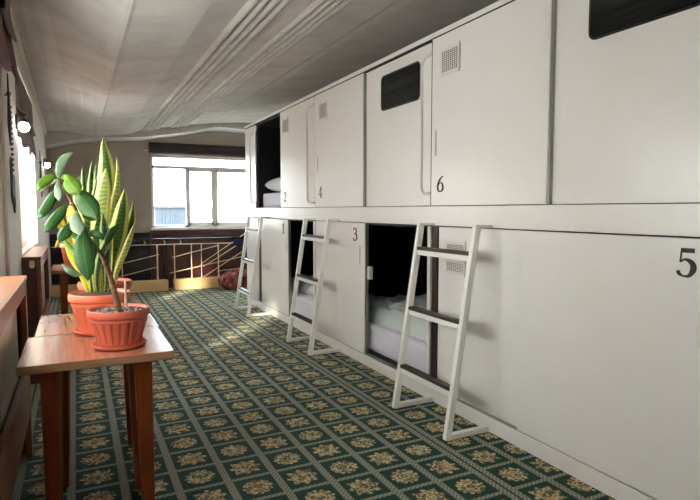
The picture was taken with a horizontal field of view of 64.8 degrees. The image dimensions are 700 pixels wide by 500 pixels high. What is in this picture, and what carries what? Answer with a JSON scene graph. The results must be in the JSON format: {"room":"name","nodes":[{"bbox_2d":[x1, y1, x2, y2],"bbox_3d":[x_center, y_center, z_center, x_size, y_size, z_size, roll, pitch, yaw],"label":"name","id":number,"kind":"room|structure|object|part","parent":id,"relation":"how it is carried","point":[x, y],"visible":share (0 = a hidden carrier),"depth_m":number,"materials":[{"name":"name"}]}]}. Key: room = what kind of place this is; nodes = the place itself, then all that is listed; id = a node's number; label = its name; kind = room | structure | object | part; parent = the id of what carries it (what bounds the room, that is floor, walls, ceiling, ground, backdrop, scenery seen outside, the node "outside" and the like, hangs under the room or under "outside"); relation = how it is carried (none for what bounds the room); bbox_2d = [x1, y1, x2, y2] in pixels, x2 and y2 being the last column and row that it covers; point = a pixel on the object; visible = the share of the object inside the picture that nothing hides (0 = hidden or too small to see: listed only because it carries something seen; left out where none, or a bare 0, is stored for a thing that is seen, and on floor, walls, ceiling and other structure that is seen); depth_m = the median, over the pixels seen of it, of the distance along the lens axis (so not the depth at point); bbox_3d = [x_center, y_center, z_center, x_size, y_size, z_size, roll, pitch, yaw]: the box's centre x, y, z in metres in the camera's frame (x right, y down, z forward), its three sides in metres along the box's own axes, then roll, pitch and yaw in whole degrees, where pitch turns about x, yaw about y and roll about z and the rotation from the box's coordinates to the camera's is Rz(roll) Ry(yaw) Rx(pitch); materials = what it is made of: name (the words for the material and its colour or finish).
{"room":"dormitory","nodes":[
{"label":"dormitory","id":0,"kind":"room"},
{"bbox_2d":[0,39,51,300],"bbox_3d":[-1.539,-0.344,1.980,0.290,3.100,14.950,-2,5,-26],"label":"wall","id":1,"kind":"structure","parent":0,"point":[34,225],"depth_m":4.15,"materials":[{"name":"beige paint"}]},
{"bbox_2d":[0,66,10,275],"bbox_3d":[-2.021,-0.170,3.236,0.024,2.530,0.024,-2,5,-26],"label":"pipe","id":2,"kind":"object","parent":1,"relation":"attached to","point":[2,140],"visible":0.48,"depth_m":3.21,"materials":[{"name":"metal"}]},
{"bbox_2d":[0,0,18,84],"bbox_3d":[-1.478,-1.228,2.231,0.092,0.668,2.263,-2,5,-26],"label":"valance","id":3,"kind":"object","parent":1,"relation":"attached to","point":[7,55],"visible":1,"depth_m":2.98,"materials":[{"name":"fabric"}]},
{"bbox_2d":[15,114,29,131],"bbox_3d":[-2.463,-0.952,4.145,0.092,0.128,0.076,-2,5,-26],"label":"wall lamp","id":4,"kind":"object","parent":1,"relation":"attached to","point":[23,126],"visible":1,"depth_m":4.12,"materials":[{"name":"glass"}]},
{"bbox_3d":[-2.495,-0.960,4.129,0.020,0.110,0.070,-2,5,-26],"label":"plate","id":5,"kind":"part","parent":4,"relation":"part of","materials":[{"name":"metal"}]},
{"bbox_3d":[-2.456,-0.927,4.151,0.076,0.076,0.076,-2,5,-26],"label":"bulb","id":6,"kind":"part","parent":4,"relation":"part of","materials":[{"name":"white glass"}]},
{"bbox_2d":[15,72,35,158],"bbox_3d":[-2.977,-1.204,5.068,0.087,0.584,1.918,-2,5,-26],"label":"valance","id":7,"kind":"object","parent":1,"relation":"attached to","point":[23,103],"visible":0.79,"depth_m":4.91,"materials":[{"name":"fabric"}]},
{"bbox_2d":[10,5,46,134],"bbox_3d":[-2.635,-1.636,4.385,0.035,0.412,8.392,-2,5,-26],"label":"trim","id":8,"kind":"structure","parent":1,"relation":"attached to","point":[18,43],"depth_m":4.98,"materials":[{"name":"beige paint"}]},
{"bbox_2d":[22,242,36,255],"bbox_3d":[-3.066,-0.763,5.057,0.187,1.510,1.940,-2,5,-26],"label":"windowsill","id":9,"kind":"structure","parent":1,"relation":"in","point":[29,245],"depth_m":5.17,"materials":[{"name":"paint"}]},
{"bbox_2d":[17,136,26,246],"bbox_3d":[-2.951,-0.631,4.864,0.040,1.245,1.443,-2,5,-26],"label":"sheer curtain","id":10,"kind":"object","parent":9,"relation":"hanging from","point":[20,151],"visible":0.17,"depth_m":5.25,"materials":[{"name":"white fabric"}]},
{"bbox_2d":[43,158,49,167],"bbox_3d":[-4.193,-1.202,7.620,0.088,0.128,0.076,-2,5,-26],"label":"wall lamp","id":11,"kind":"object","parent":1,"relation":"attached to","point":[46,163],"visible":1,"depth_m":7.60,"materials":[{"name":"metal"}]},
{"bbox_2d":[46,132,244,279],"bbox_3d":[-3.104,-0.902,9.667,3.835,3.100,0.250,-2,5,-26],"label":"wall","id":12,"kind":"structure","parent":0,"point":[134,162],"depth_m":9.24,"materials":[{"name":"beige paint"}]},
{"bbox_2d":[50,233,151,284],"bbox_3d":[-4.079,0.210,9.091,1.505,0.965,0.054,-2,5,-26],"label":"trim","id":13,"kind":"structure","parent":12,"relation":"attached to","point":[142,251],"depth_m":9.28,"materials":[{"name":"black wood"}]},
{"bbox_2d":[44,123,250,148],"bbox_3d":[-2.926,-2.023,9.227,3.835,0.800,0.549,-2,5,-26],"label":"trim","id":14,"kind":"structure","parent":12,"relation":"attached to","point":[52,139],"depth_m":8.87,"materials":[{"name":"paint"}]},
{"bbox_2d":[144,142,244,157],"bbox_3d":[-2.568,-1.753,9.678,1.970,0.199,0.085,-2,5,-26],"label":"valance","id":15,"kind":"object","parent":12,"relation":"attached to","point":[153,147],"visible":0.87,"depth_m":9.59,"materials":[{"name":"fabric"}]},
{"bbox_2d":[150,154,245,229],"bbox_3d":[-2.562,-1.015,9.799,1.880,1.295,0.160,-2,5,-26],"label":"window","id":16,"kind":"structure","parent":12,"relation":"in","point":[214,224],"depth_m":9.75,"materials":[{"name":"plastic"}]},
{"bbox_2d":[151,229,246,287],"bbox_3d":[-2.353,0.131,9.933,2.320,1.000,0.074,-2,5,-26],"label":"trim","id":17,"kind":"structure","parent":12,"relation":"attached to","point":[166,252],"depth_m":9.72,"materials":[{"name":"brown wood"}]},
{"bbox_2d":[10,0,498,136],"bbox_3d":[0.395,-1.641,2.540,3.835,0.681,14.400,-2,5,-26],"label":"ceiling","id":18,"kind":"structure","parent":0,"point":[97,68],"depth_m":4.51,"materials":[{"name":"paint"}]},
{"bbox_2d":[11,286,615,499],"bbox_3d":[0.240,1.196,3.004,4.285,0.120,15.400,-2,5,-26],"label":"floor","id":19,"kind":"structure","parent":0,"point":[242,411],"depth_m":3.37,"materials":[{"name":"green carpet"}]},
{"bbox_2d":[0,311,18,437],"bbox_3d":[-1.369,0.771,2.076,0.080,0.859,1.926,-2,5,-26],"label":"radiator","id":20,"kind":"object","parent":19,"relation":"on","point":[9,360],"visible":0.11,"depth_m":2.44,"materials":[{"name":"grey metal"}]},
{"bbox_2d":[0,275,32,499],"bbox_3d":[-1.357,0.705,2.077,0.130,0.992,2.126,-2,5,-26],"label":"radiator cover","id":21,"kind":"object","parent":19,"relation":"on","point":[16,440],"visible":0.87,"depth_m":2.47,"materials":[{"name":"brown wood"}]},
{"bbox_3d":[-1.313,0.271,2.067,0.020,0.074,1.976,-2,5,-26],"label":"rail","id":22,"kind":"part","parent":21,"relation":"part of","materials":[{"name":"brown wood"}]},
{"bbox_3d":[-1.839,0.650,3.007,0.096,0.966,0.020,-2,5,-26],"label":"panel","id":23,"kind":"part","parent":21,"relation":"part of","materials":[{"name":"brown wood"}]},
{"bbox_3d":[-1.771,0.650,3.013,0.030,0.966,0.070,-2,5,-26],"label":"post","id":24,"kind":"part","parent":21,"relation":"part of","materials":[{"name":"brown wood"}]},
{"bbox_2d":[21,247,50,383],"bbox_3d":[-2.727,0.505,4.831,0.130,0.992,1.310,-2,5,-26],"label":"radiator cover","id":25,"kind":"object","parent":19,"relation":"on","point":[39,255],"visible":0.69,"depth_m":4.25,"materials":[{"name":"brown wood"}]},
{"bbox_3d":[-2.457,0.560,4.251,0.096,0.966,0.020,-2,5,-26],"label":"panel","id":26,"kind":"part","parent":25,"relation":"part of","materials":[{"name":"brown wood"}]},
{"bbox_2d":[29,258,34,267],"bbox_3d":[-2.432,0.100,4.213,0.036,0.080,0.010,-2,5,-26],"label":"luggage tag","id":27,"kind":"object","parent":25,"relation":"hanging from","point":[31,263],"visible":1,"depth_m":4.21,"materials":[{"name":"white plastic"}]},
{"bbox_3d":[-2.412,0.556,4.302,0.030,0.966,0.070,-2,5,-26],"label":"post","id":28,"kind":"part","parent":25,"relation":"part of","materials":[{"name":"brown wood"}]},
{"bbox_3d":[-2.683,0.071,4.821,0.020,0.074,1.160,-2,5,-26],"label":"rail","id":29,"kind":"part","parent":25,"relation":"part of","materials":[{"name":"brown wood"}]},
{"bbox_3d":[-3.027,0.477,5.397,0.096,0.966,0.020,-2,5,-26],"label":"panel","id":30,"kind":"part","parent":25,"relation":"part of","materials":[{"name":"brown wood"}]},
{"bbox_3d":[-2.959,0.476,5.402,0.030,0.966,0.070,-2,5,-26],"label":"post","id":31,"kind":"part","parent":25,"relation":"part of","materials":[{"name":"brown wood"}]},
{"bbox_2d":[41,264,44,307],"bbox_3d":[-2.738,0.571,4.830,0.080,0.859,1.110,-2,5,-26],"label":"radiator","id":32,"kind":"object","parent":19,"relation":"on","point":[42,268],"visible":0.02,"depth_m":5.07,"materials":[{"name":"grey metal"}]},
{"bbox_2d":[51,265,74,313],"bbox_3d":[-2.746,0.553,5.698,0.565,0.769,0.650,-2,5,-26],"label":"side table","id":33,"kind":"object","parent":19,"relation":"on","point":[56,269],"visible":0.19,"depth_m":5.37,"materials":[{"name":"laminate"}]},
{"bbox_3d":[-2.799,0.592,5.411,0.070,0.735,0.070,-2,5,-26],"label":"leg","id":34,"kind":"part","parent":33,"relation":"part of","materials":[{"name":"brown wood"}]},
{"bbox_2d":[55,208,73,267],"bbox_3d":[-2.811,-0.128,5.476,0.233,0.620,0.367,1,4,16],"label":"plant","id":35,"kind":"object","parent":33,"relation":"on","point":[62,223],"visible":0.35,"depth_m":5.46,"materials":[{"name":"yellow plant"}]},
{"bbox_3d":[-2.792,0.049,5.554,0.224,0.233,0.224,-2,5,-26],"label":"pot","id":36,"kind":"part","parent":35,"relation":"part of","materials":[{"name":"orange ceramic"}]},
{"bbox_2d":[16,326,173,499],"bbox_3d":[-1.098,0.791,2.422,0.562,0.769,0.535,-2,5,-26],"label":"side table","id":37,"kind":"object","parent":19,"relation":"on","point":[46,356],"visible":0.89,"depth_m":2.27,"materials":[{"name":"laminate"}]},
{"bbox_3d":[-1.176,0.826,2.187,0.070,0.735,0.070,-2,5,-26],"label":"leg","id":38,"kind":"part","parent":37,"relation":"part of","materials":[{"name":"brown wood"}]},
{"bbox_3d":[-1.334,0.802,2.504,0.070,0.735,0.070,-2,5,-26],"label":"leg","id":39,"kind":"part","parent":37,"relation":"part of","materials":[{"name":"brown wood"}]},
{"bbox_2d":[37,153,149,350],"bbox_3d":[-1.052,0.008,2.286,0.410,0.812,0.262,-2,5,-26],"label":"rubber plant","id":40,"kind":"object","parent":37,"relation":"on","point":[118,326],"visible":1,"depth_m":2.23,"materials":[{"name":"green plant"}]},
{"bbox_3d":[-1.071,-0.011,2.282,0.226,0.552,0.037,-2,5,-26],"label":"stem","id":41,"kind":"part","parent":40,"relation":"part of","materials":[{"name":"brown plant"}]},
{"bbox_3d":[-0.983,0.322,2.349,0.251,0.153,0.251,-2,5,-26],"label":"pot","id":42,"kind":"part","parent":40,"relation":"part of","materials":[{"name":"ceramic"}]},
{"bbox_3d":[-1.028,0.791,2.655,0.070,0.735,0.070,-2,5,-26],"label":"leg","id":43,"kind":"part","parent":37,"relation":"part of","materials":[{"name":"brown wood"}]},
{"bbox_3d":[-0.871,0.815,2.338,0.070,0.735,0.070,-2,5,-26],"label":"leg","id":44,"kind":"part","parent":37,"relation":"part of","materials":[{"name":"brown wood"}]},
{"bbox_2d":[34,313,158,487],"bbox_3d":[-1.330,0.755,2.927,0.546,0.769,0.566,-2,5,-26],"label":"side table","id":45,"kind":"object","parent":19,"relation":"on","point":[61,324],"visible":0.34,"depth_m":2.75,"materials":[{"name":"laminate"}]},
{"bbox_3d":[-1.394,0.790,2.681,0.070,0.735,0.070,-2,5,-26],"label":"leg","id":46,"kind":"part","parent":45,"relation":"part of","materials":[{"name":"brown wood"}]},
{"bbox_3d":[-1.566,0.765,3.026,0.070,0.735,0.070,-2,5,-26],"label":"leg","id":47,"kind":"part","parent":45,"relation":"part of","materials":[{"name":"brown wood"}]},
{"bbox_2d":[65,137,135,335],"bbox_3d":[-1.181,-0.077,2.614,0.308,0.933,0.274,-2,5,-26],"label":"potted snake plant","id":48,"kind":"object","parent":45,"relation":"on","point":[114,207],"visible":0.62,"depth_m":2.60,"materials":[{"name":"green plant"}]},
{"bbox_3d":[-1.194,0.289,2.634,0.274,0.178,0.274,-2,5,-26],"label":"pot","id":49,"kind":"part","parent":48,"relation":"part of","materials":[{"name":"orange ceramic"}]},
{"bbox_2d":[73,161,131,289],"bbox_3d":[-1.326,-0.058,2.956,0.278,0.845,0.289,-2,5,-26],"label":"potted snake plant","id":50,"kind":"object","parent":45,"relation":"on","point":[88,186],"visible":0.11,"depth_m":2.98,"materials":[{"name":"green plant"}]},
{"bbox_3d":[-1.318,0.259,2.973,0.270,0.188,0.270,-2,5,-26],"label":"pot","id":51,"kind":"part","parent":50,"relation":"part of","materials":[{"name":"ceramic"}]},
{"bbox_3d":[-1.274,0.754,3.170,0.070,0.735,0.070,-2,5,-26],"label":"leg","id":52,"kind":"part","parent":45,"relation":"part of","materials":[{"name":"brown wood"}]},
{"bbox_3d":[-1.103,0.779,2.825,0.070,0.735,0.070,-2,5,-26],"label":"leg","id":53,"kind":"part","parent":45,"relation":"part of","materials":[{"name":"brown wood"}]},
{"bbox_2d":[50,233,246,297],"bbox_3d":[-3.139,0.213,9.210,3.275,0.940,0.140,-2,5,-26],"label":"stair railing","id":54,"kind":"object","parent":19,"relation":"on","point":[201,282],"visible":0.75,"depth_m":9.27,"materials":[{"name":"metal"}]},
{"bbox_3d":[-3.126,-0.090,9.161,3.275,0.024,0.014,-2,5,-26],"label":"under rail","id":55,"kind":"part","parent":54,"relation":"part of","materials":[{"name":"metal"}]},
{"bbox_3d":[-3.594,0.396,8.963,0.872,0.213,0.013,-2,5,-26],"label":"diagonal rod","id":56,"kind":"part","parent":54,"relation":"part of","materials":[{"name":"metal"}]},
{"bbox_3d":[-3.126,-0.175,9.155,3.275,0.034,0.032,-2,5,-26],"label":"handrail","id":57,"kind":"part","parent":54,"relation":"part of","materials":[{"name":"metal"}]},
{"bbox_3d":[-3.198,0.241,9.149,0.039,0.655,0.039,-2,5,-26],"label":"post","id":58,"kind":"part","parent":54,"relation":"part of","materials":[{"name":"gold metal"}]},
{"bbox_3d":[-2.951,0.232,9.271,0.028,0.655,0.028,2,5,25],"label":"post","id":59,"kind":"part","parent":54,"relation":"part of","materials":[{"name":"metal"}]},
{"bbox_3d":[-2.700,0.223,9.395,0.026,0.655,0.026,-2,5,-26],"label":"post","id":60,"kind":"part","parent":54,"relation":"part of","materials":[{"name":"gold metal"}]},
{"bbox_3d":[-2.632,0.021,9.414,0.794,0.198,0.013,-2,5,-26],"label":"diagonal rod","id":61,"kind":"part","parent":54,"relation":"part of","materials":[{"name":"metal"}]},
{"bbox_3d":[-2.551,0.217,9.469,0.026,0.655,0.026,-2,5,-26],"label":"post","id":62,"kind":"part","parent":54,"relation":"part of","materials":[{"name":"gold metal"}]},
{"bbox_3d":[-2.455,0.248,9.519,1.266,0.248,0.013,-2,5,-26],"label":"diagonal rod","id":63,"kind":"part","parent":54,"relation":"part of","materials":[{"name":"metal"}]},
{"bbox_3d":[-2.291,0.208,9.598,0.031,0.655,0.031,2,5,25],"label":"post","id":64,"kind":"part","parent":54,"relation":"part of","materials":[{"name":"gold metal"}]},
{"bbox_3d":[-2.196,0.230,9.646,0.745,0.459,0.013,-2,5,-26],"label":"diagonal rod","id":65,"kind":"part","parent":54,"relation":"part of","materials":[{"name":"gold metal"}]},
{"bbox_3d":[-2.212,-0.026,9.620,0.789,0.521,0.013,-2,5,-26],"label":"diagonal rod","id":66,"kind":"part","parent":54,"relation":"part of","materials":[{"name":"gold metal"}]},
{"bbox_2d":[231,236,243,245],"bbox_3d":[-1.972,-0.157,9.730,0.251,0.180,0.068,-2,5,-26],"label":"draped cloth","id":67,"kind":"object","parent":54,"relation":"hanging from","point":[238,242],"visible":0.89,"depth_m":9.71,"materials":[{"name":"blue fabric"}]},
{"bbox_2d":[218,268,246,288],"bbox_3d":[-1.968,0.486,9.472,0.601,0.355,0.387,-2,5,-26],"label":"pouf","id":68,"kind":"object","parent":19,"relation":"on","point":[229,279],"visible":0.7,"depth_m":9.32,"materials":[{"name":"red fabric"}]},
{"bbox_2d":[234,216,270,316],"bbox_3d":[-1.297,0.193,7.265,0.320,1.266,0.622,-2,5,-26],"label":"ladder","id":69,"kind":"object","parent":19,"relation":"on","point":[258,231],"visible":1,"depth_m":7.12,"materials":[{"name":"white metal"}]},
{"bbox_3d":[-1.466,0.175,7.509,0.237,1.266,0.034,-2,5,-26],"label":"rail","id":70,"kind":"part","parent":69,"relation":"part of","materials":[{"name":"white metal"}]},
{"bbox_3d":[-1.204,0.213,6.983,0.237,1.266,0.034,-2,5,-26],"label":"rail","id":71,"kind":"part","parent":69,"relation":"part of","materials":[{"name":"white metal"}]},
{"bbox_2d":[286,218,339,355],"bbox_3d":[-0.376,0.328,5.412,0.320,1.266,0.622,-2,5,-26],"label":"ladder","id":72,"kind":"object","parent":19,"relation":"on","point":[312,323],"visible":1,"depth_m":5.27,"materials":[{"name":"cream paint"}]},
{"bbox_3d":[-0.544,0.310,5.657,0.237,1.266,0.034,-2,5,-26],"label":"rail","id":73,"kind":"part","parent":72,"relation":"part of","materials":[{"name":"white metal"}]},
{"bbox_3d":[-0.283,0.348,5.131,0.237,1.266,0.034,-2,5,-26],"label":"rail","id":74,"kind":"part","parent":72,"relation":"part of","materials":[{"name":"white metal"}]},
{"bbox_2d":[392,223,492,440],"bbox_3d":[0.565,0.465,3.520,0.320,1.266,0.622,-2,5,-26],"label":"ladder","id":75,"kind":"object","parent":19,"relation":"on","point":[451,390],"visible":1,"depth_m":3.37,"materials":[{"name":"white painted metal"},{"name":"dark brown wood treads"}]},
{"bbox_3d":[0.397,0.447,3.764,0.237,1.266,0.034,-2,5,-26],"label":"rail","id":76,"kind":"part","parent":75,"relation":"part of","materials":[{"name":"white metal"}]},
{"bbox_3d":[0.658,0.485,3.239,0.237,1.266,0.034,-2,5,-26],"label":"rail","id":77,"kind":"part","parent":75,"relation":"part of","materials":[{"name":"white metal"}]},
{"bbox_2d":[244,0,699,499],"bbox_3d":[0.448,-0.300,5.192,1.016,2.544,6.820,-2,5,-26],"label":"frame","id":78,"kind":"object","parent":19,"relation":"on","point":[644,219],"visible":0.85,"depth_m":3.36,"materials":[{"name":"white plastic"}]},
{"bbox_3d":[-1.386,-1.158,7.745,0.020,1.132,0.453,-2,5,-26],"label":"panel","id":79,"kind":"part","parent":78,"relation":"part of","materials":[{"name":"white laminate"}]},
{"bbox_3d":[-1.352,-1.129,7.651,0.022,0.967,0.241,-2,5,-26],"label":"grab rail","id":80,"kind":"part","parent":78,"relation":"part of","materials":[{"name":"white plastic"}]},
{"bbox_3d":[-1.367,0.118,7.800,0.020,1.147,0.538,-2,5,-26],"label":"panel","id":81,"kind":"part","parent":78,"relation":"part of","materials":[{"name":"white plastic"}]},
{"bbox_2d":[258,96,314,207],"bbox_3d":[-0.387,-1.084,6.794,1.039,1.119,2.126,-2,5,-26],"label":"capsule","id":82,"kind":"object","parent":78,"relation":"on","point":[286,142],"visible":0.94,"depth_m":6.22,"materials":[{"name":"white plastic"}]},
{"bbox_2d":[263,192,280,206],"bbox_3d":[-0.375,-0.634,6.883,0.870,0.182,1.955,-2,5,-26],"label":"mattress","id":83,"kind":"object","parent":82,"relation":"in","point":[269,199],"visible":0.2,"depth_m":7.19,"materials":[{"name":"white fabric"}]},
{"bbox_2d":[265,177,280,191],"bbox_3d":[-0.777,-0.876,7.373,0.540,0.226,0.700,-2,5,-29],"label":"pillow","id":84,"kind":"object","parent":83,"relation":"on","point":[274,184],"visible":0.23,"depth_m":7.29,"materials":[{"name":"white fabric"}]},
{"bbox_2d":[282,116,287,134],"bbox_3d":[-0.752,-1.432,6.365,0.013,0.190,0.202,-2,5,-26],"label":"air vent","id":85,"kind":"object","parent":82,"relation":"attached to","point":[284,118],"depth_m":6.37,"materials":[{"name":"white plastic"}]},
{"bbox_3d":[-0.585,-1.034,6.097,0.022,1.119,1.050,-2,5,-26],"label":"sliding door","id":86,"kind":"part","parent":82,"relation":"part of","materials":[{"name":"white plastic"}]},
{"bbox_3d":[-0.414,-0.983,5.710,0.022,1.007,0.193,-2,5,-26],"label":"grab rail","id":87,"kind":"part","parent":82,"relation":"part of","materials":[{"name":"white plastic"}]},
{"bbox_2d":[259,218,317,315],"bbox_3d":[-0.396,0.181,6.941,1.008,1.136,2.020,-2,5,-26],"label":"capsule","id":88,"kind":"object","parent":78,"relation":"on","point":[280,238],"visible":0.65,"depth_m":7.04,"materials":[{"name":"white plastic"}]},
{"bbox_3d":[-1.215,0.138,7.534,0.032,1.136,0.064,-2,5,-26],"label":"edge trim","id":89,"kind":"part","parent":88,"relation":"part of","materials":[{"name":"brown wood"}]},
{"bbox_3d":[-0.952,0.179,6.960,0.022,1.136,1.050,-2,5,-26],"label":"sliding door","id":90,"kind":"part","parent":88,"relation":"part of","materials":[{"name":"white plastic"}]},
{"bbox_2d":[291,289,313,319],"bbox_3d":[-0.371,0.620,6.950,0.885,0.234,1.890,-2,5,-26],"label":"mattress","id":91,"kind":"object","parent":88,"relation":"in","point":[304,303],"visible":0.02,"depth_m":6.28,"materials":[{"name":"white fabric"}]},
{"bbox_2d":[291,274,313,295],"bbox_3d":[-0.407,0.419,7.103,0.700,0.139,1.200,-2,5,-26],"label":"duvet","id":92,"kind":"object","parent":91,"relation":"on","point":[303,287],"visible":0.16,"depth_m":6.73,"materials":[{"name":"fabric"}]},
{"bbox_2d":[308,285,313,294],"bbox_3d":[-0.159,0.459,6.266,0.520,0.183,0.460,-3,5,-32],"label":"pillow","id":93,"kind":"object","parent":91,"relation":"on","point":[311,289],"visible":0.05,"depth_m":6.26,"materials":[{"name":"white fabric"}]},
{"bbox_2d":[315,43,431,206],"bbox_3d":[0.547,-0.949,4.924,1.032,1.119,2.044,-2,5,-26],"label":"capsule","id":94,"kind":"object","parent":78,"relation":"on","point":[373,128],"visible":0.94,"depth_m":4.49,"materials":[{"name":"white plastic"}]},
{"bbox_2d":[319,99,326,120],"bbox_3d":[-0.266,-1.361,5.389,0.013,0.190,0.197,-2,5,-26],"label":"air vent","id":95,"kind":"object","parent":94,"relation":"attached to","point":[322,102],"depth_m":5.38,"materials":[{"name":"white plastic"}]},
{"bbox_3d":[-0.114,-0.965,5.150,0.022,1.119,1.050,-2,5,-26],"label":"sliding door","id":96,"kind":"part","parent":94,"relation":"part of","materials":[{"name":"white plastic"}]},
{"bbox_3d":[0.353,-0.901,4.271,0.020,1.119,1.044,-2,5,-26],"label":"fixed panel","id":97,"kind":"part","parent":94,"relation":"part of","materials":[{"name":"white plastic"}]},
{"bbox_3d":[0.536,-0.874,3.866,0.022,0.975,0.146,-2,5,-26],"label":"grab rail","id":98,"kind":"part","parent":94,"relation":"part of","materials":[{"name":"white plastic"}]},
{"bbox_2d":[313,221,433,365],"bbox_3d":[0.521,0.315,5.096,1.008,1.136,2.086,-2,5,-26],"label":"capsule","id":99,"kind":"object","parent":78,"relation":"on","point":[363,259],"visible":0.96,"depth_m":5.38,"materials":[{"name":"white plastic"}]},
{"bbox_3d":[-0.357,0.264,5.796,0.044,1.136,0.034,-2,5,-26],"label":"post","id":100,"kind":"part","parent":99,"relation":"part of","materials":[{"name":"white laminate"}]},
{"bbox_3d":[-0.105,0.303,5.256,0.022,1.136,1.077,-2,5,-26],"label":"sliding door","id":101,"kind":"part","parent":99,"relation":"part of","materials":[{"name":"white plastic"}]},
{"bbox_2d":[368,320,425,372],"bbox_3d":[0.553,0.755,5.092,0.885,0.234,1.930,-2,5,-26],"label":"mattress","id":102,"kind":"object","parent":99,"relation":"in","point":[383,340],"visible":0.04,"depth_m":4.50,"materials":[{"name":"white fabric"}]},
{"bbox_2d":[369,294,426,340],"bbox_3d":[0.660,0.542,4.889,0.760,0.216,1.420,-2,5,-26],"label":"duvet","id":103,"kind":"object","parent":102,"relation":"on","point":[389,312],"visible":0.38,"depth_m":4.83,"materials":[{"name":"fabric"}]},
{"bbox_3d":[0.448,-1.552,5.102,1.016,0.033,6.820,-2,5,-26],"label":"rail","id":104,"kind":"part","parent":78,"relation":"part of","materials":[{"name":"white plastic"}]},
{"bbox_2d":[426,226,699,499],"bbox_3d":[1.471,0.454,3.185,1.008,1.136,2.167,-2,5,-26],"label":"capsule","id":105,"kind":"object","parent":78,"relation":"on","point":[587,344],"visible":0.8,"depth_m":2.69,"materials":[{"name":"white plastic"}]},
{"bbox_3d":[0.575,0.400,3.922,0.044,1.136,0.034,-2,5,-26],"label":"post","id":106,"kind":"part","parent":105,"relation":"part of","materials":[{"name":"white laminate"}]},
{"bbox_3d":[0.605,0.404,3.875,0.032,1.136,0.064,-2,5,-26],"label":"edge trim","id":107,"kind":"part","parent":105,"relation":"part of","materials":[{"name":"brown wood"}]},
{"bbox_2d":[445,259,465,277],"bbox_3d":[0.695,0.115,3.641,0.013,0.113,0.215,-2,5,-26],"label":"air vent","id":108,"kind":"object","parent":105,"relation":"attached to","point":[453,268],"depth_m":3.64,"materials":[{"name":"white plastic"}]},
{"bbox_2d":[445,241,465,250],"bbox_3d":[0.695,-0.006,3.632,0.013,0.117,0.215,-2,5,-26],"label":"air vent","id":109,"kind":"object","parent":105,"relation":"attached to","point":[453,245],"depth_m":3.62,"materials":[{"name":"white plastic"}]},
{"bbox_3d":[0.851,0.439,3.387,0.020,1.136,1.029,-2,5,-26],"label":"fixed panel","id":110,"kind":"part","parent":105,"relation":"part of","materials":[{"name":"white plastic"}]},
{"bbox_3d":[1.212,0.495,2.609,0.022,1.136,1.122,-2,5,-26],"label":"sliding door","id":111,"kind":"part","parent":105,"relation":"part of","materials":[{"name":"white plastic"}]},
{"bbox_3d":[1.394,0.319,2.198,0.004,0.145,0.020,-2,5,-26],"label":"finger pull","id":112,"kind":"part","parent":105,"relation":"part of","materials":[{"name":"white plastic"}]},
{"bbox_2d":[430,0,699,205],"bbox_3d":[1.475,-0.813,3.059,1.032,1.119,2.112,-2,5,-26],"label":"capsule","id":113,"kind":"object","parent":78,"relation":"on","point":[534,102],"visible":1,"depth_m":2.76,"materials":[{"name":"white plastic"}]},
{"bbox_3d":[0.579,-0.726,3.737,0.004,0.175,0.020,-2,5,-26],"label":"finger pull","id":114,"kind":"part","parent":113,"relation":"part of","materials":[{"name":"white plastic"}]},
{"bbox_2d":[440,40,460,76],"bbox_3d":[0.645,-1.228,3.557,0.013,0.190,0.207,-2,5,-26],"label":"air vent","id":115,"kind":"object","parent":113,"relation":"attached to","point":[450,52],"depth_m":3.55,"materials":[{"name":"white plastic"}]},
{"bbox_3d":[0.801,-0.831,3.308,0.022,1.119,1.044,-2,5,-26],"label":"sliding door","id":116,"kind":"part","parent":113,"relation":"part of","materials":[{"name":"white plastic"}]},
{"bbox_3d":[1.284,-0.765,2.399,0.020,1.119,1.095,-2,5,-26],"label":"fixed panel","id":117,"kind":"part","parent":113,"relation":"part of","materials":[{"name":"white plastic"}]},
{"label":"outside","id":118,"kind":"structure","parent":0,"visible":0},
{"bbox_3d":[-29.003,0.254,58.650,120.000,0.300,109.450,-2,5,-26],"label":"ground","id":119,"kind":"structure","parent":118,"visible":0},
{"bbox_2d":[154,206,185,224],"bbox_3d":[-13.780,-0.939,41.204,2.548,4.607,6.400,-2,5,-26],"label":"apartment building","id":120,"kind":"structure","parent":119,"relation":"on","point":[164,215],"depth_m":38.34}
]}

